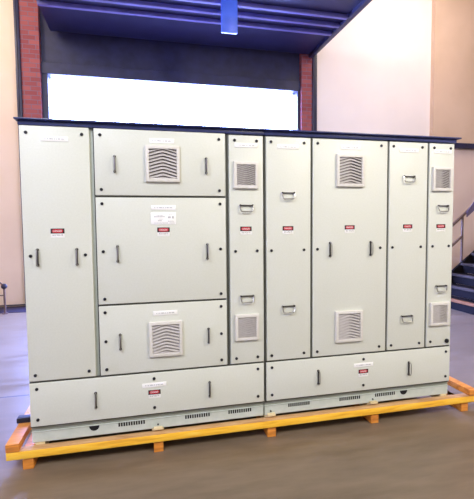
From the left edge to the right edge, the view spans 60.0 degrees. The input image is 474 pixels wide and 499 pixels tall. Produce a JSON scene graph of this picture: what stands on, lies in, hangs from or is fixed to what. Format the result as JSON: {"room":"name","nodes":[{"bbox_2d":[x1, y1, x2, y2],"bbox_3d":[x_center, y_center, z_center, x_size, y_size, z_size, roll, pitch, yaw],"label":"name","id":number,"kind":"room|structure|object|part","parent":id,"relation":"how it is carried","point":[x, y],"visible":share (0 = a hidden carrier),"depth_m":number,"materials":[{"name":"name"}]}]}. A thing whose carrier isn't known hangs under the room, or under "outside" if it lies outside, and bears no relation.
{"room":"large indoor hall","nodes":[
{"label":"large indoor hall","id":0,"kind":"room"},
{"bbox_2d":[18,0,42,117],"bbox_3d":[-3.961,-2.541,8.050,0.333,7.264,0.380,-1,4,-13],"label":"brick pier","id":1,"kind":"object","parent":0,"point":[29,11],"visible":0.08,"depth_m":7.80,"materials":[{"name":"red brick"}]},
{"bbox_2d":[0,0,431,304],"bbox_3d":[-1.977,-2.592,8.576,13.600,7.264,0.300,-1,4,-13],"label":"wall","id":2,"kind":"structure","parent":0,"point":[374,76],"depth_m":9.24,"materials":[{"name":"white paint"}]},
{"bbox_2d":[0,306,25,312],"bbox_3d":[-5.944,1.161,7.245,5.100,0.008,0.600,-1,4,-13],"label":"trim","id":3,"kind":"structure","parent":2,"relation":"attached to","point":[15,309],"depth_m":7.64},
{"bbox_2d":[41,62,299,129],"bbox_3d":[-1.199,-1.335,8.802,5.320,4.714,0.320,-1,4,-13],"label":"window frame","id":4,"kind":"structure","parent":2,"relation":"in","point":[49,70],"depth_m":8.48,"materials":[{"name":"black metal"}]},
{"bbox_2d":[0,284,473,498],"bbox_3d":[0.576,1.177,7.700,18.000,0.200,23.000,-1,4,-13],"label":"floor","id":5,"kind":"structure","parent":0,"point":[422,453],"depth_m":2.71,"materials":[{"name":"concrete"}]},
{"bbox_2d":[0,282,7,313],"bbox_3d":[-4.567,0.862,7.191,0.998,0.586,0.100,-1,4,-13],"label":"guard rail","id":6,"kind":"object","parent":5,"relation":"on","point":[3,286],"visible":1,"depth_m":7.28,"materials":[{"name":"grey metal"}]},
{"bbox_3d":[-4.128,0.914,7.298,0.098,0.460,0.100,-1,4,-13],"label":"post","id":7,"kind":"part","parent":6,"relation":"part of","materials":[{"name":"grey metal"}]},
{"bbox_2d":[13,0,25,305],"bbox_3d":[-4.127,-2.527,7.837,0.085,7.264,0.160,-1,4,-13],"label":"steel column","id":8,"kind":"structure","parent":5,"relation":"on","point":[15,2],"depth_m":7.74,"materials":[{"name":"metal"}]},
{"bbox_2d":[5,376,473,469],"bbox_3d":[0.207,1.256,3.278,3.546,0.185,0.634,-1,4,-13],"label":"pallet","id":9,"kind":"object","parent":5,"relation":"on","point":[14,450],"visible":0.42,"depth_m":2.90,"materials":[{"name":"wood"}]},
{"bbox_3d":[-1.481,1.229,2.880,0.079,0.051,0.634,-1,4,-13],"label":"rail","id":10,"kind":"part","parent":9,"relation":"part of","materials":[{"name":"orange wood"}]},
{"bbox_2d":[17,414,30,423],"bbox_3d":[-1.488,1.186,2.877,0.090,0.036,0.060,-1,4,-13],"label":"block","id":11,"kind":"object","parent":9,"relation":"on","point":[21,418],"visible":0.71,"depth_m":2.85,"materials":[{"name":"black rubber"}]},
{"bbox_2d":[13,117,264,442],"bbox_3d":[-0.643,0.192,3.030,1.584,2.060,0.667,-1,4,-13],"label":"tall cabinet","id":12,"kind":"object","parent":9,"relation":"on","point":[143,242],"visible":1,"depth_m":2.73,"materials":[{"name":"white metal"}]},
{"bbox_3d":[-1.244,0.051,2.556,0.017,0.113,0.037,-1,4,-13],"label":"handle","id":13,"kind":"part","parent":12,"relation":"part of","materials":[{"name":"grey metal"}]},
{"bbox_3d":[-1.131,0.035,2.612,0.406,1.605,0.022,-1,4,-13],"label":"door","id":14,"kind":"part","parent":12,"relation":"part of","materials":[{"name":"grey metal"}]},
{"bbox_3d":[-1.018,0.048,2.609,0.017,0.113,0.037,-1,4,-13],"label":"handle","id":15,"kind":"part","parent":12,"relation":"part of","materials":[{"name":"grey metal"}]},
{"bbox_3d":[-0.925,0.993,2.686,0.017,0.113,0.037,-1,4,-13],"label":"handle","id":16,"kind":"part","parent":12,"relation":"part of","materials":[{"name":"grey metal"}]},
{"bbox_3d":[-0.645,-0.812,2.972,1.568,0.028,0.604,-1,4,-13],"label":"rail","id":17,"kind":"part","parent":12,"relation":"part of","materials":[{"name":"metal"}]},
{"bbox_3d":[-0.564,0.978,2.801,1.554,0.282,0.022,-1,4,-13],"label":"door","id":18,"kind":"part","parent":12,"relation":"part of","materials":[{"name":"white metal"}]},
{"bbox_3d":[-0.630,1.128,3.104,1.564,0.034,0.556,-1,4,-13],"label":"rail","id":19,"kind":"part","parent":12,"relation":"part of","materials":[{"name":"white metal"}]},
{"bbox_3d":[-0.497,-0.570,2.726,0.852,0.424,0.022,-1,4,-13],"label":"door","id":20,"kind":"part","parent":12,"relation":"part of","materials":[{"name":"grey metal"}]},
{"bbox_3d":[-0.492,0.003,2.760,0.852,0.696,0.022,-1,4,-13],"label":"door","id":21,"kind":"part","parent":12,"relation":"part of","materials":[{"name":"grey metal"}]},
{"bbox_2d":[145,145,179,181],"bbox_3d":[-0.489,-0.564,2.706,0.222,0.236,0.020,-1,4,-13],"label":"vent grille","id":22,"kind":"object","parent":12,"relation":"attached to","point":[162,162],"depth_m":2.70,"materials":[{"name":"plastic"}]},
{"bbox_3d":[-0.487,0.592,2.796,0.852,0.459,0.022,-1,4,-13],"label":"door","id":23,"kind":"part","parent":12,"relation":"part of","materials":[{"name":"white metal"}]},
{"bbox_3d":[-0.490,-0.206,2.736,0.166,0.080,0.002,-1,4,-13],"label":"rating plate","id":24,"kind":"part","parent":12,"relation":"part of","materials":[{"name":"white plastic"}]},
{"bbox_2d":[149,320,182,356],"bbox_3d":[-0.480,0.604,2.777,0.222,0.236,0.020,-1,4,-13],"label":"vent grille","id":25,"kind":"object","parent":12,"relation":"attached to","point":[165,336],"depth_m":2.77,"materials":[{"name":"plastic"}]},
{"bbox_3d":[-0.205,-0.566,2.764,0.017,0.113,0.037,-1,4,-13],"label":"handle","id":26,"kind":"part","parent":12,"relation":"part of","materials":[{"name":"grey metal"}]},
{"bbox_3d":[-0.199,0.014,2.800,0.017,0.113,0.037,-1,4,-13],"label":"handle","id":27,"kind":"part","parent":12,"relation":"part of","materials":[{"name":"grey metal"}]},
{"bbox_3d":[-0.193,0.599,2.836,0.017,0.113,0.037,-1,4,-13],"label":"handle","id":28,"kind":"part","parent":12,"relation":"part of","materials":[{"name":"grey metal"}]},
{"bbox_3d":[-0.187,0.979,2.859,0.017,0.113,0.037,-1,4,-13],"label":"handle","id":29,"kind":"part","parent":12,"relation":"part of","materials":[{"name":"grey metal"}]},
{"bbox_2d":[233,161,257,188],"bbox_3d":[0.062,-0.514,2.839,0.174,0.185,0.020,-1,4,-13],"label":"vent grille","id":30,"kind":"object","parent":12,"relation":"attached to","point":[245,173],"depth_m":2.83,"materials":[{"name":"plastic"}]},
{"bbox_3d":[0.066,0.010,2.892,0.243,1.598,0.022,-1,4,-13],"label":"door","id":31,"kind":"part","parent":12,"relation":"part of","materials":[{"name":"grey metal"}]},
{"bbox_3d":[0.067,-0.286,2.852,0.108,0.055,0.023,-1,4,-13],"label":"handle","id":32,"kind":"part","parent":12,"relation":"part of","materials":[{"name":"grey metal"}]},
{"bbox_2d":[235,313,258,340],"bbox_3d":[0.072,0.550,2.904,0.174,0.185,0.020,-1,4,-13],"label":"vent grille","id":33,"kind":"object","parent":12,"relation":"attached to","point":[246,324],"depth_m":2.90,"materials":[{"name":"plastic"}]},
{"bbox_3d":[0.073,0.348,2.891,0.108,0.055,0.023,-1,4,-13],"label":"handle","id":34,"kind":"part","parent":12,"relation":"part of","materials":[{"name":"grey metal"}]},
{"bbox_2d":[263,129,461,416],"bbox_3d":[0.908,0.156,3.393,1.600,2.060,0.667,-1,4,-13],"label":"tall cabinet","id":35,"kind":"object","parent":9,"relation":"on","point":[357,227],"visible":1,"depth_m":3.08,"materials":[{"name":"white metal"}]},
{"bbox_3d":[0.370,0.003,2.963,0.335,1.598,0.022,-1,4,-13],"label":"door","id":36,"kind":"part","parent":35,"relation":"part of","materials":[{"name":"grey metal"}]},
{"bbox_3d":[0.366,-0.382,2.917,0.108,0.055,0.023,-1,4,-13],"label":"handle","id":37,"kind":"part","parent":35,"relation":"part of","materials":[{"name":"grey metal"}]},
{"bbox_3d":[0.375,0.431,2.966,0.108,0.055,0.023,-1,4,-13],"label":"handle","id":38,"kind":"part","parent":35,"relation":"part of","materials":[{"name":"grey metal"}]},
{"bbox_3d":[0.610,0.953,3.045,0.017,0.113,0.037,-1,4,-13],"label":"handle","id":39,"kind":"part","parent":35,"relation":"part of","materials":[{"name":"grey metal"}]},
{"bbox_3d":[0.689,0.001,3.008,0.017,0.113,0.037,-1,4,-13],"label":"handle","id":40,"kind":"part","parent":35,"relation":"part of","materials":[{"name":"grey metal"}]},
{"bbox_2d":[335,310,362,342],"bbox_3d":[0.843,0.577,3.087,0.222,0.236,0.020,-1,4,-13],"label":"vent grille","id":41,"kind":"object","parent":35,"relation":"attached to","point":[348,323],"depth_m":3.08,"materials":[{"name":"plastic"}]},
{"bbox_3d":[0.844,-0.008,3.074,0.603,1.598,0.022,-1,4,-13],"label":"door","id":42,"kind":"part","parent":35,"relation":"part of","materials":[{"name":"grey metal"}]},
{"bbox_2d":[336,154,364,186],"bbox_3d":[0.834,-0.579,3.017,0.222,0.236,0.020,-1,4,-13],"label":"vent grille","id":43,"kind":"object","parent":35,"relation":"attached to","point":[350,168],"depth_m":3.01,"materials":[{"name":"plastic"}]},
{"bbox_3d":[0.901,1.092,3.462,1.570,0.034,0.556,-1,4,-13],"label":"rail","id":44,"kind":"part","parent":35,"relation":"part of","materials":[{"name":"white metal"}]},
{"bbox_3d":[0.965,0.942,3.159,1.548,0.282,0.022,-1,4,-13],"label":"door","id":45,"kind":"part","parent":35,"relation":"part of","materials":[{"name":"white metal"}]},
{"bbox_3d":[0.886,-0.848,3.330,1.574,0.028,0.604,-1,4,-13],"label":"rail","id":46,"kind":"part","parent":35,"relation":"part of","materials":[{"name":"metal"}]},
{"bbox_3d":[1.012,-0.007,3.083,0.017,0.113,0.037,-1,4,-13],"label":"handle","id":47,"kind":"part","parent":35,"relation":"part of","materials":[{"name":"grey metal"}]},
{"bbox_3d":[1.316,-0.019,3.185,0.330,1.598,0.022,-1,4,-13],"label":"door","id":48,"kind":"part","parent":35,"relation":"part of","materials":[{"name":"grey metal"}]},
{"bbox_3d":[1.325,0.540,3.197,0.108,0.055,0.023,-1,4,-13],"label":"handle","id":49,"kind":"part","parent":35,"relation":"part of","materials":[{"name":"grey metal"}]},
{"bbox_3d":[1.316,-0.537,3.131,0.108,0.055,0.023,-1,4,-13],"label":"handle","id":50,"kind":"part","parent":35,"relation":"part of","materials":[{"name":"grey metal"}]},
{"bbox_3d":[1.357,0.937,3.220,0.017,0.113,0.037,-1,4,-13],"label":"handle","id":51,"kind":"part","parent":35,"relation":"part of","materials":[{"name":"grey metal"}]},
{"bbox_3d":[1.602,-0.026,3.252,0.222,1.598,0.022,-1,4,-13],"label":"door","id":52,"kind":"part","parent":35,"relation":"part of","materials":[{"name":"grey metal"}]},
{"bbox_2d":[429,302,449,325],"bbox_3d":[1.611,0.512,3.264,0.174,0.185,0.020,-1,4,-13],"label":"vent grille","id":53,"kind":"object","parent":35,"relation":"attached to","point":[439,312],"depth_m":3.26,"materials":[{"name":"plastic"}]},
{"bbox_3d":[1.621,0.309,3.253,0.108,0.055,0.023,-1,4,-13],"label":"handle","id":54,"kind":"part","parent":35,"relation":"part of","materials":[{"name":"grey metal"}]},
{"bbox_2d":[432,167,452,190],"bbox_3d":[1.600,-0.548,3.199,0.174,0.185,0.020,-1,4,-13],"label":"vent grille","id":55,"kind":"object","parent":35,"relation":"attached to","point":[442,177],"depth_m":3.19,"materials":[{"name":"plastic"}]},
{"bbox_3d":[1.617,-0.322,3.215,0.108,0.055,0.023,-1,4,-13],"label":"handle","id":56,"kind":"part","parent":35,"relation":"part of","materials":[{"name":"grey metal"}]},
{"bbox_3d":[1.857,1.151,3.660,0.070,0.051,0.634,-1,4,-13],"label":"rail","id":57,"kind":"part","parent":9,"relation":"part of","materials":[{"name":"orange wood"}]},
{"bbox_2d":[312,55,316,130],"bbox_3d":[1.726,-2.664,9.207,0.100,7.264,0.160,-1,4,-13],"label":"steel column","id":58,"kind":"structure","parent":5,"relation":"on","point":[314,59],"depth_m":9.12,"materials":[{"name":"metal"}]},
{"bbox_2d":[36,0,371,57],"bbox_3d":[-0.458,-4.171,6.361,5.380,0.270,4.280,-1,4,-13],"label":"ceiling","id":59,"kind":"structure","parent":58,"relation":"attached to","point":[289,26],"depth_m":7.45,"materials":[{"name":"blue metal"}]},
{"bbox_2d":[221,0,237,34],"bbox_3d":[-0.122,-3.728,6.461,0.260,0.627,0.070,-1,4,-13],"label":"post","id":60,"kind":"object","parent":59,"relation":"hanging from","point":[229,8],"visible":1,"depth_m":6.43,"materials":[{"name":"blue metal"}]},
{"bbox_2d":[451,202,473,314],"bbox_3d":[5.425,-0.707,7.062,3.135,3.589,2.457,-1,4,-13],"label":"staircase","id":61,"kind":"structure","parent":5,"relation":"on","point":[459,274],"depth_m":7.69,"materials":[{"name":"metal"}]},
{"bbox_3d":[4.084,0.037,8.026,0.760,0.628,0.046,-1,4,-13],"label":"rail","id":62,"kind":"part","parent":61,"relation":"part of","materials":[{"name":"metal"}]},
{"bbox_3d":[5.155,-1.285,8.201,2.990,2.433,0.053,-1,4,-13],"label":"handrail","id":63,"kind":"part","parent":61,"relation":"part of","materials":[{"name":"metal"}]},
{"bbox_3d":[4.438,-0.111,8.101,0.044,1.110,0.044,-1,4,-13],"label":"rail post","id":64,"kind":"part","parent":61,"relation":"part of","materials":[{"name":"grey metal"}]},
{"bbox_3d":[5.545,-1.615,8.235,2.165,1.920,0.015,-1,4,-13],"label":"balustrade panel","id":65,"kind":"part","parent":61,"relation":"part of","materials":[{"name":"paint"}]},
{"bbox_2d":[299,54,311,130],"bbox_3d":[1.513,-2.670,9.331,0.253,7.264,0.380,-1,4,-13],"label":"brick pier","id":66,"kind":"object","parent":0,"point":[305,63],"visible":0.07,"depth_m":9.10,"materials":[{"name":"red brick"}]},
{"bbox_2d":[429,0,473,283],"bbox_3d":[6.798,-2.793,10.567,4.400,7.264,0.420,-1,4,-13],"label":"wall","id":67,"kind":"structure","parent":0,"point":[452,30],"depth_m":9.93,"materials":[{"name":"beige paint"}]},
{"bbox_2d":[454,143,473,148],"bbox_3d":[6.852,-2.550,10.316,4.420,0.120,0.120,-1,4,-13],"label":"trim","id":68,"kind":"structure","parent":67,"relation":"attached to","point":[456,145],"depth_m":9.95,"materials":[{"name":"blue metal"}]}
]}

